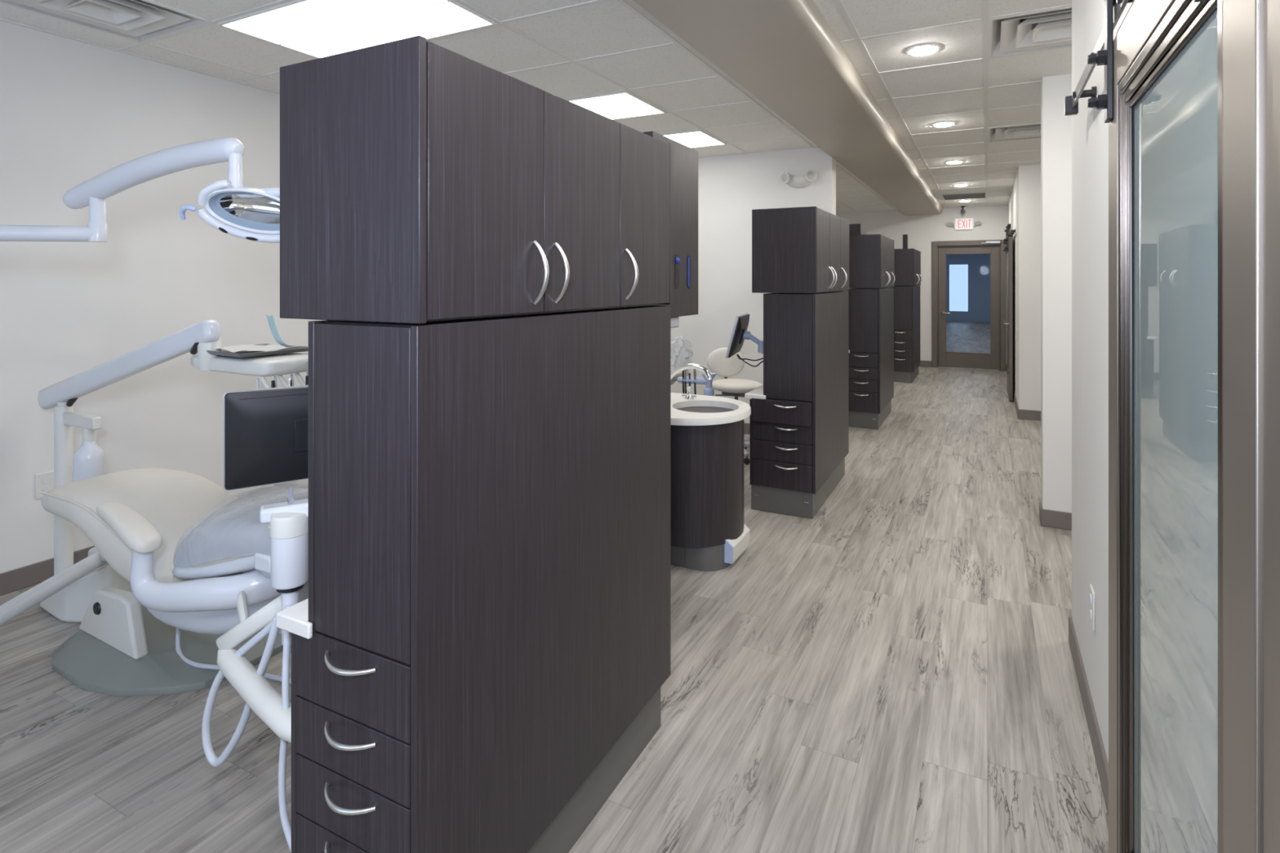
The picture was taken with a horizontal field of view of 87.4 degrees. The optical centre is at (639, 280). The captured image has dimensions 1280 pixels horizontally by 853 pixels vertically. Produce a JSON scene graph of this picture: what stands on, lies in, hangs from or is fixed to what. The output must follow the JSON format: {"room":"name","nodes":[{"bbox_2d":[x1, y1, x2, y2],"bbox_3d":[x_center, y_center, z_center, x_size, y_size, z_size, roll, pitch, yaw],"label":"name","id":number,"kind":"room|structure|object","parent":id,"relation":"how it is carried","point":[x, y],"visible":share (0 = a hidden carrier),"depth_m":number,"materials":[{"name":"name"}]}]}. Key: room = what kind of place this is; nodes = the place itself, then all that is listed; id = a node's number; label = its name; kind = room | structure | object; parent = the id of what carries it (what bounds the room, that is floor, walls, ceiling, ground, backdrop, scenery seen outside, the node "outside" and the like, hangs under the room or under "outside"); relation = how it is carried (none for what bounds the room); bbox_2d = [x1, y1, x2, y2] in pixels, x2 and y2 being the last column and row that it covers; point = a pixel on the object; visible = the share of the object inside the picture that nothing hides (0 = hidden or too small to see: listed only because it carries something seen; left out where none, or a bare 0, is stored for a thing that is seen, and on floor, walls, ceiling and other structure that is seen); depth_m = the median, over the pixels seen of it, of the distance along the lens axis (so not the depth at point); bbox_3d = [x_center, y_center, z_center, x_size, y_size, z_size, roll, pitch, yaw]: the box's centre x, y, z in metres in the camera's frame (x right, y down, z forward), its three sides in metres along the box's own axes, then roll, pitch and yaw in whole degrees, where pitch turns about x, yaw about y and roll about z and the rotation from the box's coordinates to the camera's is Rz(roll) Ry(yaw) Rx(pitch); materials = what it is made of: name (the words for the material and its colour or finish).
{"room":"dental clinic","nodes":[
{"label":"dental clinic","id":0,"kind":"room"},
{"bbox_2d":[0,20,323,573],"bbox_3d":[-1.468,0.080,6.393,0.150,2.840,15.500,0,0,27],"label":"wall","id":1,"kind":"structure","parent":0,"point":[73,112],"depth_m":3.61,"materials":[{"name":"paint"}]},
{"bbox_2d":[35,471,53,499],"bbox_3d":[-2.962,1.020,3.337,0.009,0.124,0.080,0,0,27],"label":"wall outlet","id":2,"kind":"object","parent":1,"relation":"attached to","point":[44,482],"visible":0.68,"depth_m":3.33,"materials":[{"name":"beige plastic"}]},
{"bbox_2d":[42,476,48,483],"bbox_3d":[-2.959,0.994,3.336,0.003,0.034,0.026,0,0,27],"label":"socket","id":3,"kind":"object","parent":2,"relation":"attached to","point":[45,479],"depth_m":3.33,"materials":[{"name":"white plastic"}]},
{"bbox_2d":[42,486,48,493],"bbox_3d":[-2.959,1.046,3.336,0.003,0.034,0.026,0,0,27],"label":"socket","id":4,"kind":"object","parent":2,"relation":"attached to","point":[45,489],"depth_m":3.34,"materials":[{"name":"white plastic"}]},
{"bbox_2d":[0,546,94,595],"bbox_3d":[-1.396,1.448,6.356,0.011,0.105,15.200,0,0,27],"label":"baseboard","id":5,"kind":"structure","parent":1,"relation":"attached to","point":[18,579],"depth_m":3.28,"materials":[{"name":"plastic"}]},
{"bbox_2d":[0,137,279,243],"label":"light","id":6,"kind":"object","parent":1,"relation":"attached to","point":[233,206],"depth_m":2.01,"materials":[{"name":"white plastic"}]},
{"bbox_2d":[0,0,1071,213],"bbox_3d":[1.515,-1.388,4.846,6.970,0.304,15.600,0,0,27],"label":"ceiling","id":7,"kind":"structure","parent":0,"point":[564,49],"depth_m":3.84,"materials":[{"name":"tile"}]},
{"bbox_2d":[0,0,211,42],"bbox_3d":[-2.461,-1.347,3.064,0.610,0.246,0.628,0,0,27],"label":"ceiling vent","id":8,"kind":"object","parent":7,"relation":"in","point":[139,20],"visible":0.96,"depth_m":3.15,"materials":[{"name":"white metal"}]},
{"bbox_2d":[217,0,497,57],"bbox_3d":[-1.361,-1.221,3.220,1.196,0.038,0.616,0,0,27],"label":"recessed light","id":9,"kind":"object","parent":7,"relation":"in","point":[317,28],"visible":0.88,"depth_m":3.17,"materials":[{"name":"white plastic"}]},
{"bbox_2d":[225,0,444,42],"bbox_3d":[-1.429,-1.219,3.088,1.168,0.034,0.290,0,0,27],"label":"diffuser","id":10,"kind":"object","parent":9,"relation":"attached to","point":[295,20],"depth_m":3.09,"materials":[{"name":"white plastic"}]},
{"bbox_2d":[284,2,489,57],"bbox_3d":[-1.292,-1.219,3.353,1.168,0.034,0.290,0,0,27],"label":"diffuser","id":11,"kind":"object","parent":9,"relation":"attached to","point":[432,20],"depth_m":3.25,"materials":[{"name":"white plastic"}]},
{"bbox_2d":[566,90,666,119],"bbox_3d":[-0.477,-1.221,4.925,1.196,0.038,0.616,0,0,27],"label":"recessed light","id":12,"kind":"object","parent":7,"relation":"in","point":[622,104],"visible":0.3,"depth_m":4.66,"materials":[{"name":"white plastic"}]},
{"bbox_2d":[570,93,644,110],"bbox_3d":[-0.546,-1.219,4.793,1.168,0.034,0.290,0,0,27],"label":"diffuser","id":13,"kind":"object","parent":12,"relation":"attached to","point":[611,100],"depth_m":4.57,"materials":[{"name":"white plastic"}]},
{"bbox_2d":[593,103,661,119],"bbox_3d":[-0.408,-1.219,5.057,1.168,0.034,0.290,0,0,27],"label":"diffuser","id":14,"kind":"object","parent":12,"relation":"attached to","point":[633,110],"depth_m":4.83,"materials":[{"name":"white plastic"}]},
{"bbox_2d":[662,129,726,147],"bbox_3d":[0.112,-1.221,6.061,1.196,0.038,0.616,0,0,27],"label":"recessed light","id":15,"kind":"object","parent":7,"relation":"in","point":[693,139],"visible":0.23,"depth_m":5.75,"materials":[{"name":"white plastic"}]},
{"bbox_2d":[663,131,710,142],"bbox_3d":[0.043,-1.219,5.929,1.168,0.034,0.290,0,0,27],"label":"diffuser","id":16,"kind":"object","parent":15,"relation":"attached to","point":[684,136],"depth_m":5.68,"materials":[{"name":"white plastic"}]},
{"bbox_2d":[678,138,722,147],"bbox_3d":[0.181,-1.219,6.194,1.168,0.034,0.290,0,0,27],"label":"diffuser","id":17,"kind":"object","parent":15,"relation":"attached to","point":[700,142],"depth_m":5.95,"materials":[{"name":"white plastic"}]},
{"bbox_2d":[905,43,941,55],"bbox_3d":[1.519,-1.231,3.594,0.176,0.018,0.176,0,0,27],"label":"recessed light","id":18,"kind":"object","parent":7,"relation":"in","point":[926,48],"visible":1,"depth_m":3.56,"materials":[{"name":"white plastic"}]},
{"bbox_2d":[909,45,937,55],"bbox_3d":[1.519,-1.229,3.594,0.142,0.014,0.142,0,0,27],"label":"diffuser","id":19,"kind":"object","parent":18,"relation":"attached to","point":[914,50],"depth_m":3.57,"materials":[{"name":"white plastic"}]},
{"bbox_2d":[931,120,955,126],"bbox_3d":[2.403,-1.231,5.299,0.176,0.018,0.176,0,0,27],"label":"recessed light","id":20,"kind":"object","parent":7,"relation":"in","point":[944,123],"visible":1,"depth_m":5.26,"materials":[{"name":"white plastic"}]},
{"bbox_2d":[934,122,953,126],"bbox_3d":[2.403,-1.229,5.299,0.142,0.014,0.142,0,0,27],"label":"diffuser","id":21,"kind":"object","parent":20,"relation":"attached to","point":[936,124],"depth_m":5.27,"materials":[{"name":"white plastic"}]},
{"bbox_2d":[945,160,963,164],"bbox_3d":[3.287,-1.231,7.003,0.176,0.018,0.176,0,0,27],"label":"recessed light","id":22,"kind":"object","parent":7,"relation":"in","point":[953,162],"visible":1,"depth_m":6.96,"materials":[{"name":"white"}]},
{"bbox_2d":[946,161,961,164],"bbox_3d":[3.287,-1.229,7.003,0.142,0.014,0.142,0,0,27],"label":"diffuser","id":23,"kind":"object","parent":22,"relation":"attached to","point":[949,162],"depth_m":6.98,"materials":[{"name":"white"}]},
{"bbox_2d":[953,183,968,186],"bbox_3d":[4.170,-1.231,8.708,0.176,0.018,0.176,0,0,27],"label":"recessed light","id":24,"kind":"object","parent":7,"relation":"in","point":[959,184],"visible":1,"depth_m":8.67,"materials":[{"name":"white"}]},
{"bbox_2d":[960,206,965,213],"bbox_3d":[5.394,-1.167,11.188,0.070,0.132,0.129,0,0,27],"label":"security camera","id":25,"kind":"object","parent":7,"relation":"attached to","point":[962,211],"visible":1,"depth_m":11.15,"materials":[{"name":"black plastic"}]},
{"bbox_2d":[942,192,985,199],"bbox_3d":[4.764,-1.229,9.842,0.550,0.010,0.600,0,0,27],"label":"ceiling vent","id":26,"kind":"object","parent":7,"relation":"in","point":[980,195],"visible":1,"depth_m":9.79,"materials":[{"name":"grey metal"}]},
{"bbox_2d":[987,123,1040,142],"bbox_3d":[3.239,-1.347,5.586,0.610,0.246,0.628,0,0,27],"label":"ceiling vent","id":27,"kind":"object","parent":7,"relation":"in","point":[1029,131],"visible":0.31,"depth_m":5.68,"materials":[{"name":"white metal"}]},
{"bbox_2d":[987,5,1071,58],"bbox_3d":[2.061,-1.347,3.313,0.610,0.246,0.628,0,0,27],"label":"ceiling vent","id":28,"kind":"object","parent":7,"relation":"in","point":[1046,29],"visible":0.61,"depth_m":3.40,"materials":[{"name":"white metal"}]},
{"bbox_2d":[0,366,1108,852],"bbox_3d":[4.829,1.550,11.239,6.970,0.100,30.000,0,0,27],"label":"floor","id":29,"kind":"structure","parent":0,"point":[891,668],"depth_m":2.34,"materials":[{"name":"grey laminate"}]},
{"bbox_2d":[37,315,308,622],"bbox_3d":[-2.041,0.823,2.891,1.709,1.355,0.333,0,0,25],"label":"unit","id":30,"kind":"object","parent":29,"relation":"on","point":[71,603],"visible":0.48,"depth_m":2.92,"materials":[{"name":"beige plastic"}]},
{"bbox_2d":[0,546,106,626],"label":"support arm","id":31,"kind":"object","parent":30,"relation":"attached to","point":[31,597],"depth_m":2.65,"materials":[{"name":"white plastic"}]},
{"bbox_2d":[72,427,105,482],"bbox_3d":[-2.470,0.835,3.004,0.112,0.350,0.112,0,0,27],"label":"water bottle","id":32,"kind":"object","parent":30,"relation":"on","point":[89,460],"depth_m":2.97,"materials":[{"name":"beige plastic"}]},
{"bbox_2d":[206,343,308,357],"bbox_3d":[-1.530,0.280,2.666,0.317,0.016,0.302,0,0,27],"label":"tray","id":33,"kind":"object","parent":30,"relation":"on","point":[264,350],"depth_m":2.63,"materials":[{"name":"metal"}]},
{"bbox_2d":[38,467,308,696],"bbox_3d":[-1.506,1.100,2.484,1.779,0.799,0.777,0,0,27],"label":"dental chair","id":34,"kind":"object","parent":29,"relation":"on","point":[160,637],"visible":0.52,"depth_m":2.47,"materials":[{"name":"white leather"}]},
{"bbox_2d":[173,484,308,568],"bbox_3d":[-1.236,0.813,2.268,1.042,0.238,0.454,0,0,27],"label":"chair cover","id":35,"kind":"object","parent":34,"relation":"on","point":[233,527],"visible":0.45,"depth_m":2.11,"materials":[{"name":"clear plastic"}]},
{"bbox_2d":[276,35,671,852],"bbox_3d":[-0.324,0.520,1.829,0.452,1.960,1.173,0,0,27],"label":"storage cabinet","id":36,"kind":"object","parent":29,"relation":"on","point":[481,637],"visible":1,"depth_m":1.41,"materials":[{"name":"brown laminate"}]},
{"bbox_2d":[201,486,308,852],"bbox_3d":[-0.912,0.941,1.669,0.511,0.841,0.270,0,0,27],"label":"assistant arm","id":37,"kind":"object","parent":36,"relation":"attached to","point":[288,522],"visible":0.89,"depth_m":1.64},
{"bbox_2d":[222,385,308,490],"bbox_3d":[-0.835,0.518,2.242,0.974,0.318,0.362,0,0,9],"label":"monitor","id":38,"kind":"object","parent":36,"relation":"attached to","point":[265,431],"visible":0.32,"depth_m":2.19,"materials":[{"name":"black plastic"}]},
{"bbox_2d":[276,598,312,639],"bbox_3d":[-0.467,0.727,1.916,0.107,0.032,1.147,0,0,27],"label":"countertop","id":39,"kind":"structure","parent":36,"relation":"on","point":[294,620],"depth_m":1.42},
{"bbox_2d":[642,131,697,317],"bbox_3d":[-0.075,0.448,3.046,0.564,2.104,0.480,0,0,27],"label":"tall cabinet","id":40,"kind":"object","parent":29,"relation":"on","point":[684,158],"visible":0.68,"depth_m":2.98,"materials":[{"name":"brown laminate"}]},
{"bbox_2d":[671,316,679,328],"bbox_3d":[0.008,0.184,2.905,0.240,0.048,0.265,0,0,27],"label":"dispenser","id":41,"kind":"object","parent":40,"relation":"attached to","point":[674,321],"visible":0.19,"depth_m":2.93,"materials":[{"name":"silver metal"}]},
{"bbox_2d":[671,370,688,385],"bbox_3d":[-0.432,1.100,5.643,1.779,0.799,0.777,0,0,27],"label":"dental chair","id":42,"kind":"object","parent":29,"relation":"on","point":[674,378],"visible":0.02,"depth_m":5.12,"materials":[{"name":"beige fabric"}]},
{"bbox_2d":[676,368,715,395],"bbox_3d":[0.477,1.047,4.721,0.318,0.906,0.354,0,0,-24],"label":"holder","id":43,"kind":"object","parent":29,"relation":"on","point":[708,390],"visible":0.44,"depth_m":4.73,"materials":[{"name":"silver metal"}]},
{"bbox_2d":[671,363,751,571],"bbox_3d":[0.133,0.989,3.809,0.990,1.022,0.715,0,0,27],"label":"base cabinet","id":44,"kind":"object","parent":29,"relation":"on","point":[709,532],"visible":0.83,"depth_m":3.46,"materials":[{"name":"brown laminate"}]},
{"bbox_2d":[671,392,751,426],"bbox_3d":[0.133,0.718,3.809,0.990,0.035,0.715,0,0,27],"label":"countertop","id":45,"kind":"structure","parent":44,"relation":"on","point":[742,411],"depth_m":3.57,"materials":[{"name":"white stone"}]},
{"bbox_2d":[671,363,712,380],"bbox_3d":[0.259,0.589,3.889,0.385,0.222,0.059,0,0,37],"label":"faucet","id":46,"kind":"object","parent":45,"relation":"on","point":[691,366],"depth_m":3.84,"materials":[{"name":"silver metal"}]},
{"bbox_2d":[706,347,762,464],"bbox_3d":[0.816,1.048,5.741,0.588,0.903,0.513,0,0,27],"label":"stool","id":47,"kind":"object","parent":29,"relation":"on","point":[717,363],"visible":0.67,"depth_m":5.87,"materials":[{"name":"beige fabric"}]},
{"bbox_2d":[744,206,848,519],"bbox_3d":[1.156,0.520,4.737,0.502,1.960,1.198,0,0,27],"label":"storage cabinet","id":48,"kind":"object","parent":29,"relation":"on","point":[799,416],"visible":1,"depth_m":4.29,"materials":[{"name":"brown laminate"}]},
{"bbox_2d":[725,312,763,367],"bbox_3d":[0.837,0.433,4.818,0.365,0.372,0.490,0,0,17],"label":"monitor","id":49,"kind":"object","parent":48,"relation":"attached to","point":[740,333],"visible":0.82,"depth_m":4.74,"materials":[{"name":"black plastic"}]},
{"bbox_2d":[744,385,765,399],"bbox_3d":[1.007,0.757,4.844,0.140,0.032,1.142,0,0,27],"label":"countertop","id":50,"kind":"structure","parent":48,"relation":"on","point":[757,393],"depth_m":4.37,"materials":[{"name":"white stone"}]},
{"bbox_2d":[848,234,894,429],"bbox_3d":[2.486,0.520,7.248,0.452,1.960,1.138,0,0,27],"label":"storage cabinet","id":51,"kind":"object","parent":29,"relation":"on","point":[871,256],"visible":0.85,"depth_m":6.78,"materials":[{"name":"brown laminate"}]},
{"bbox_2d":[848,223,866,235],"bbox_3d":[2.369,-0.532,7.343,0.152,0.144,0.360,0,0,27],"label":"storage box","id":52,"kind":"object","parent":51,"relation":"on","point":[854,228],"visible":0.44,"depth_m":7.18,"materials":[{"name":"brown laminate"}]},
{"bbox_2d":[893,248,921,382],"bbox_3d":[4.059,0.520,10.284,0.452,1.960,1.148,0,0,27],"label":"storage cabinet","id":53,"kind":"object","parent":29,"relation":"on","point":[907,262],"visible":0.85,"depth_m":9.80,"materials":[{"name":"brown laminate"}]},
{"bbox_2d":[902,234,907,248],"bbox_3d":[3.998,-0.574,10.098,0.066,0.226,0.070,0,0,27],"label":"post","id":54,"kind":"object","parent":53,"relation":"on","point":[904,236],"visible":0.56,"depth_m":10.06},
{"bbox_2d":[671,146,835,423],"bbox_3d":[0.522,0.130,6.916,2.901,2.740,0.180,0,0,27],"label":"wall","id":55,"kind":"structure","parent":0,"point":[731,186],"depth_m":6.61,"materials":[{"name":"paint"}]},
{"bbox_2d":[743,422,750,434],"bbox_3d":[0.524,1.450,6.908,2.912,0.109,0.191,0,0,27],"label":"baseboard","id":56,"kind":"structure","parent":55,"relation":"attached to","point":[746,425],"depth_m":6.53,"materials":[{"name":"plastic"}]},
{"bbox_2d":[633,0,942,215],"bbox_3d":[1.431,-1.192,4.890,0.590,0.115,15.200,0,0,27],"label":"ceiling beam","id":57,"kind":"structure","parent":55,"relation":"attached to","point":[785,54],"depth_m":3.73,"materials":[{"name":"paint"}]},
{"bbox_2d":[780,169,817,188],"bbox_3d":[1.480,-0.940,6.257,0.342,0.150,0.107,0,0,27],"label":"emergency light","id":58,"kind":"object","parent":55,"relation":"attached to","point":[799,181],"visible":1,"depth_m":6.25,"materials":[{"name":"beige plastic"}]},
{"bbox_2d":[835,204,1008,360],"bbox_3d":[5.047,0.080,11.660,6.570,2.840,0.150,0,0,27],"label":"wall","id":59,"kind":"structure","parent":0,"point":[922,230],"depth_m":11.61,"materials":[{"name":"paint"}]},
{"bbox_2d":[918,360,1006,371],"bbox_3d":[4.080,1.448,12.071,4.474,0.105,0.011,0,0,27],"label":"baseboard","id":60,"kind":"structure","parent":59,"relation":"attached to","point":[922,363],"depth_m":11.61,"materials":[{"name":"plastic"}]},
{"bbox_2d":[946,217,981,230],"bbox_3d":[5.470,-0.949,11.314,0.514,0.193,0.074,0,0,27],"label":"exit sign","id":61,"kind":"object","parent":59,"relation":"attached to","point":[963,224],"visible":1,"depth_m":11.30,"materials":[{"name":"white plastic"}]},
{"bbox_2d":[931,239,1006,371],"bbox_3d":[5.556,0.414,11.342,1.126,2.171,0.247,0,0,27],"label":"door","id":62,"kind":"structure","parent":59,"relation":"in","point":[969,277],"depth_m":11.35,"materials":[{"name":"brown paint"}]},
{"bbox_2d":[1008,164,1040,410],"bbox_3d":[6.014,0.130,8.664,2.096,2.740,4.280,0,0,27],"label":"wall","id":63,"kind":"structure","parent":0,"point":[1024,202],"depth_m":7.21,"materials":[{"name":"paint"}]},
{"bbox_2d":[1003,222,1013,400],"bbox_3d":[4.759,0.383,8.684,0.098,2.196,0.960,0,0,27],"label":"door","id":64,"kind":"structure","parent":63,"relation":"in","point":[1009,240],"depth_m":8.25,"materials":[{"name":"brown wood"}]},
{"bbox_2d":[1004,226,1015,241],"bbox_3d":[4.974,-0.597,9.024,0.082,0.062,2.600,0,0,27],"label":"door track","id":65,"kind":"object","parent":63,"relation":"attached to","point":[1011,233],"visible":0.48,"depth_m":8.52,"materials":[{"name":"metal"}]},
{"bbox_2d":[1013,386,1040,421],"bbox_3d":[6.006,1.448,8.660,2.107,0.105,4.295,0,0,27],"label":"baseboard","id":66,"kind":"structure","parent":63,"relation":"attached to","point":[1030,415],"depth_m":7.21,"materials":[{"name":"plastic"}]},
{"bbox_2d":[1040,73,1071,512],"bbox_3d":[3.421,0.130,3.667,2.100,2.740,0.140,0,0,27],"label":"wall","id":67,"kind":"structure","parent":0,"point":[1055,126],"depth_m":4.06,"materials":[{"name":"paint"}]},
{"bbox_2d":[1039,502,1071,530],"bbox_3d":[3.412,1.448,3.665,2.115,0.105,0.151,0,0,27],"label":"baseboard","id":68,"kind":"structure","parent":67,"relation":"attached to","point":[1048,518],"depth_m":4.05,"materials":[{"name":"plastic"}]},
{"bbox_2d":[1071,0,1132,763],"bbox_3d":[1.359,0.130,-0.322,2.090,2.740,5.880,0,0,27],"label":"wall","id":69,"kind":"structure","parent":0,"point":[1090,132],"depth_m":2.29,"materials":[{"name":"paint"}]},
{"bbox_2d":[1068,616,1108,817],"bbox_3d":[1.358,1.448,-0.312,2.101,0.105,5.895,0,0,27],"label":"baseboard","id":70,"kind":"structure","parent":69,"relation":"attached to","point":[1100,757],"depth_m":2.19,"materials":[{"name":"plastic"}]},
{"bbox_2d":[1089,584,1094,631],"bbox_3d":[1.486,1.076,2.203,0.009,0.124,0.080,0,0,27],"label":"wall outlet","id":71,"kind":"object","parent":69,"relation":"attached to","point":[1091,590],"visible":1,"depth_m":2.19,"materials":[{"name":"beige plastic"}]},
{"bbox_2d":[1064,0,1133,115],"bbox_3d":[0.950,-0.597,1.239,0.074,0.062,2.375,0,0,27],"label":"door track","id":72,"kind":"object","parent":69,"relation":"attached to","point":[1071,102],"visible":0.62,"depth_m":2.00,"materials":[{"name":"metal"}]},
{"bbox_2d":[1087,0,1263,852],"bbox_3d":[0.866,0.383,1.132,0.088,2.196,0.963,0,0,27],"label":"door","id":73,"kind":"structure","parent":69,"relation":"in","point":[1182,101],"depth_m":1.03,"materials":[{"name":"silver metal"}]},
{"bbox_2d":[1263,0,1279,852],"bbox_3d":[0.507,0.440,0.365,0.056,2.120,0.715,0,0,27],"label":"trim","id":74,"kind":"structure","parent":69,"relation":"attached to","point":[1271,7],"depth_m":0.68,"materials":[{"name":"silver metal"}]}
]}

